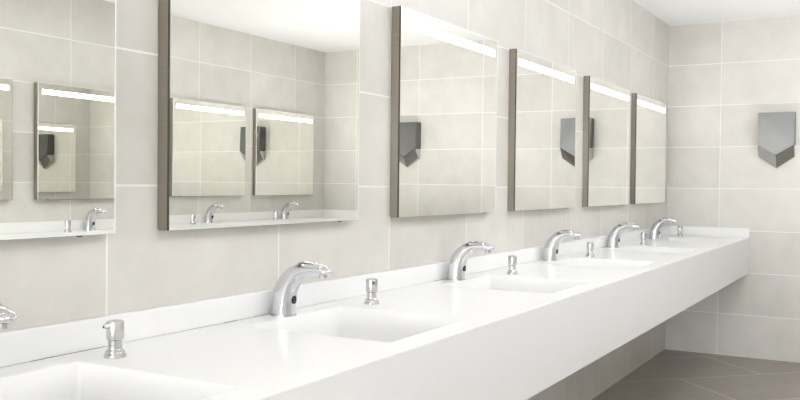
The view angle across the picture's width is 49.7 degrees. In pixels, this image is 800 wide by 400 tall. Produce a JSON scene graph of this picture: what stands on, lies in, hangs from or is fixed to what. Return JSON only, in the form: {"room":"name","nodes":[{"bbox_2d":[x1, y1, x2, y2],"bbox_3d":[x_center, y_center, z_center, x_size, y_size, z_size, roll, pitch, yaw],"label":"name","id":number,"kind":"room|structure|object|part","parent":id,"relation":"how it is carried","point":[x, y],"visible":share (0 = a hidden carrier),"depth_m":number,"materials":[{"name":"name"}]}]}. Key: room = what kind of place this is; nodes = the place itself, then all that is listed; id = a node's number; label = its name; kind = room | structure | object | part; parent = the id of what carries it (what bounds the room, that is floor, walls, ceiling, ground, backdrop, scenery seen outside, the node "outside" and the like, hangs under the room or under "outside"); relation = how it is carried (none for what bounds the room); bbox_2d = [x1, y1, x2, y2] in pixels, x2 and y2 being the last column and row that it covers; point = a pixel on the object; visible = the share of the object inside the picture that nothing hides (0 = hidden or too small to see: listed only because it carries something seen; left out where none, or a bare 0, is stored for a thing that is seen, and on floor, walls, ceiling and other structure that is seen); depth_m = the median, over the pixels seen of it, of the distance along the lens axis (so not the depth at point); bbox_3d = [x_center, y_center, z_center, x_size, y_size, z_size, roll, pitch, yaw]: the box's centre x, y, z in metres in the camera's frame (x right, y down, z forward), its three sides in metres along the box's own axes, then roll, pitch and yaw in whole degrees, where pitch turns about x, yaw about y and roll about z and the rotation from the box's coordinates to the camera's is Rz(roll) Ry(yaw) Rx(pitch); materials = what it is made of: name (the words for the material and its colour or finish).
{"room":"public restroom","nodes":[
{"label":"public restroom","id":0,"kind":"room"},
{"bbox_2d":[0,0,668,399],"bbox_3d":[-1.188,-0.021,1.001,0.100,2.400,12.753,1,1,30],"label":"wall","id":1,"kind":"structure","parent":0,"point":[52,280],"depth_m":2.78,"materials":[{"name":"beige tile"}]},
{"bbox_2d":[0,0,115,239],"bbox_3d":[-0.820,-0.276,1.496,0.035,0.711,0.807,1,1,30],"label":"wall mirror","id":2,"kind":"object","parent":1,"relation":"attached to","point":[58,57],"visible":1,"depth_m":1.71,"materials":[{"name":"silver mirror"}]},
{"bbox_2d":[157,0,359,230],"bbox_3d":[-0.341,-0.286,2.329,0.036,0.711,0.807,1,1,30],"label":"wall mirror","id":3,"kind":"object","parent":1,"relation":"attached to","point":[258,100],"visible":1,"depth_m":2.25,"materials":[{"name":"grey mirror"}]},
{"bbox_2d":[0,226,748,399],"bbox_3d":[0.497,0.394,3.268,0.577,0.319,6.953,1,1,30],"label":"countertop","id":4,"kind":"structure","parent":1,"relation":"attached to","point":[492,333],"depth_m":2.29,"materials":[{"name":"white stone"}]},
{"bbox_2d":[0,303,18,328],"bbox_3d":[-0.723,0.245,1.478,0.189,0.149,0.068,1,1,30],"label":"faucet","id":5,"kind":"object","parent":4,"relation":"on","point":[7,316],"visible":1,"depth_m":1.43,"materials":[{"name":"silver metal"}]},
{"bbox_2d":[102,319,126,358],"bbox_3d":[-0.574,0.279,1.740,0.044,0.074,0.044,0,1,-4],"label":"soap dispenser","id":6,"kind":"object","parent":4,"relation":"on","point":[114,328],"visible":1,"depth_m":1.73,"materials":[{"name":"silver metal"}]},
{"bbox_3d":[-0.585,0.252,1.725,0.012,0.012,0.014,1,1,38],"label":"spout","id":7,"kind":"part","parent":6,"relation":"part of","materials":[{"name":"silver metal"}]},
{"bbox_3d":[-0.574,0.289,1.741,0.030,0.017,0.030,1,1,38],"label":"stem","id":8,"kind":"part","parent":6,"relation":"part of","materials":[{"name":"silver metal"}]},
{"bbox_2d":[0,362,239,399],"bbox_3d":[-0.555,0.386,1.414,0.414,0.128,0.418,1,1,30],"label":"basin","id":9,"kind":"object","parent":4,"relation":"in","point":[65,380],"depth_m":1.61,"materials":[{"name":"white ceramic"}]},
{"bbox_2d":[270,261,332,316],"bbox_3d":[-0.260,0.235,2.284,0.189,0.149,0.068,1,1,30],"label":"faucet","id":10,"kind":"object","parent":4,"relation":"on","point":[284,297],"visible":1,"depth_m":2.28,"materials":[{"name":"silver metal"}]},
{"bbox_3d":[-0.235,0.168,2.269,0.077,0.014,0.031,1,1,30],"label":"crest plate","id":11,"kind":"part","parent":10,"relation":"part of","materials":[{"name":"silver metal"}]},
{"bbox_2d":[248,306,467,341],"bbox_3d":[-0.099,0.376,2.209,0.414,0.128,0.418,1,1,30],"label":"basin","id":12,"kind":"object","parent":4,"relation":"in","point":[341,322],"depth_m":2.39,"materials":[{"name":"white ceramic"}]},
{"bbox_2d":[364,278,378,304],"bbox_3d":[-0.084,0.269,2.549,0.044,0.074,0.044,1,1,27],"label":"soap dispenser","id":13,"kind":"object","parent":4,"relation":"on","point":[371,283],"visible":1,"depth_m":2.54,"materials":[{"name":"silver metal"}]},
{"bbox_3d":[-0.084,0.279,2.549,0.030,0.017,0.030,0,1,-15],"label":"stem","id":14,"kind":"part","parent":13,"relation":"part of","materials":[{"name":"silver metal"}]},
{"bbox_2d":[447,240,494,280],"bbox_3d":[0.261,0.223,3.190,0.189,0.149,0.068,1,1,30],"label":"faucet","id":15,"kind":"object","parent":4,"relation":"on","point":[459,258],"visible":1,"depth_m":3.19,"materials":[{"name":"silver metal"}]},
{"bbox_2d":[507,255,517,274],"bbox_3d":[0.447,0.258,3.438,0.044,0.074,0.044,1,1,19],"label":"soap dispenser","id":16,"kind":"object","parent":4,"relation":"on","point":[512,260],"visible":1,"depth_m":3.42,"materials":[{"name":"silver metal"}]},
{"bbox_2d":[441,275,588,293],"bbox_3d":[0.419,0.364,3.109,0.414,0.128,0.418,1,1,30],"label":"basin","id":17,"kind":"object","parent":4,"relation":"in","point":[486,282],"depth_m":3.29,"materials":[{"name":"white ceramic"}]},
{"bbox_2d":[542,229,581,260],"bbox_3d":[0.762,0.212,4.063,0.189,0.149,0.068,1,1,30],"label":"faucet","id":18,"kind":"object","parent":4,"relation":"on","point":[550,252],"visible":1,"depth_m":4.06,"materials":[{"name":"silver metal"}]},
{"bbox_2d":[586,242,594,256],"bbox_3d":[0.950,0.247,4.319,0.044,0.074,0.044,1,1,39],"label":"soap dispenser","id":19,"kind":"object","parent":4,"relation":"on","point":[590,245],"visible":1,"depth_m":4.31,"materials":[{"name":"silver metal"}]},
{"bbox_2d":[543,258,654,268],"bbox_3d":[0.919,0.353,3.980,0.414,0.128,0.418,1,1,30],"label":"basin","id":20,"kind":"object","parent":4,"relation":"in","point":[581,262],"depth_m":4.15,"materials":[{"name":"white ceramic"}]},
{"bbox_2d":[607,222,639,247],"bbox_3d":[1.286,0.201,4.973,0.189,0.149,0.068,1,1,30],"label":"faucet","id":21,"kind":"object","parent":4,"relation":"on","point":[613,241],"visible":1,"depth_m":4.97,"materials":[{"name":"silver metal"}]},
{"bbox_2d":[640,233,646,244],"bbox_3d":[1.479,0.235,5.249,0.044,0.074,0.044,1,1,23],"label":"soap dispenser","id":22,"kind":"object","parent":4,"relation":"on","point":[643,235],"visible":1,"depth_m":5.23,"materials":[{"name":"silver metal"}]},
{"bbox_2d":[609,246,696,252],"bbox_3d":[1.439,0.342,4.885,0.414,0.128,0.418,1,1,30],"label":"basin","id":23,"kind":"object","parent":4,"relation":"in","point":[621,248],"depth_m":5.06,"materials":[{"name":"white ceramic"}]},
{"bbox_2d":[649,217,677,238],"bbox_3d":[1.776,0.190,5.827,0.189,0.149,0.068,1,1,30],"label":"faucet","id":24,"kind":"object","parent":4,"relation":"on","point":[656,227],"visible":1,"depth_m":5.82,"materials":[{"name":"silver metal"}]},
{"bbox_2d":[677,226,682,235],"bbox_3d":[2.009,0.223,6.202,0.044,0.074,0.044,1,1,33],"label":"soap dispenser","id":25,"kind":"object","parent":4,"relation":"on","point":[679,228],"visible":1,"depth_m":6.19,"materials":[{"name":"silver metal"}]},
{"bbox_2d":[657,237,726,242],"bbox_3d":[1.951,0.331,5.775,0.414,0.128,0.418,1,1,30],"label":"basin","id":26,"kind":"object","parent":4,"relation":"in","point":[678,239],"depth_m":5.95,"materials":[{"name":"white ceramic"}]},
{"bbox_2d":[390,5,497,217],"bbox_3d":[0.185,-0.298,3.243,0.036,0.711,0.807,1,1,30],"label":"wall mirror","id":27,"kind":"object","parent":1,"relation":"attached to","point":[443,134],"visible":1,"depth_m":3.14,"materials":[{"name":"grey mirror"}]},
{"bbox_2d":[507,48,575,210],"bbox_3d":[0.690,-0.309,4.123,0.036,0.711,0.807,1,1,30],"label":"wall mirror","id":28,"kind":"object","parent":1,"relation":"attached to","point":[542,92],"visible":1,"depth_m":4.03,"materials":[{"name":"grey mirror"}]},
{"bbox_2d":[582,76,629,206],"bbox_3d":[1.207,-0.320,5.021,0.036,0.711,0.807,1,1,30],"label":"wall mirror","id":29,"kind":"object","parent":1,"relation":"attached to","point":[606,105],"visible":1,"depth_m":4.92,"materials":[{"name":"grey mirror"}]},
{"bbox_2d":[630,93,665,203],"bbox_3d":[1.689,-0.331,5.862,0.035,0.711,0.807,1,1,30],"label":"wall mirror","id":30,"kind":"object","parent":1,"relation":"attached to","point":[648,115],"visible":1,"depth_m":5.75,"materials":[{"name":"grey mirror"}]},
{"bbox_2d":[592,349,799,399],"bbox_3d":[0.197,1.256,0.221,3.320,0.100,12.753,1,1,30],"label":"floor","id":31,"kind":"structure","parent":0,"point":[670,374],"depth_m":5.42,"materials":[{"name":"beige tile"}]},
{"bbox_2d":[634,0,799,25],"bbox_3d":[0.220,-1.244,0.177,3.320,0.100,12.753,1,1,30],"label":"ceiling","id":32,"kind":"structure","parent":0,"point":[672,12],"depth_m":5.80,"materials":[{"name":"white paint"}]},
{"bbox_2d":[665,15,799,362],"bbox_3d":[3.361,-0.064,5.684,3.120,2.400,0.100,1,1,30],"label":"wall","id":33,"kind":"structure","parent":0,"point":[723,74],"depth_m":6.17,"materials":[{"name":"beige tile"}]},
{"bbox_2d":[758,111,795,167],"bbox_3d":[2.612,-0.415,5.995,0.234,0.385,0.098,1,1,30],"label":"dryer","id":34,"kind":"object","parent":33,"relation":"attached to","point":[776,130],"visible":1,"depth_m":5.96,"materials":[{"name":"silver metal"}]}
]}

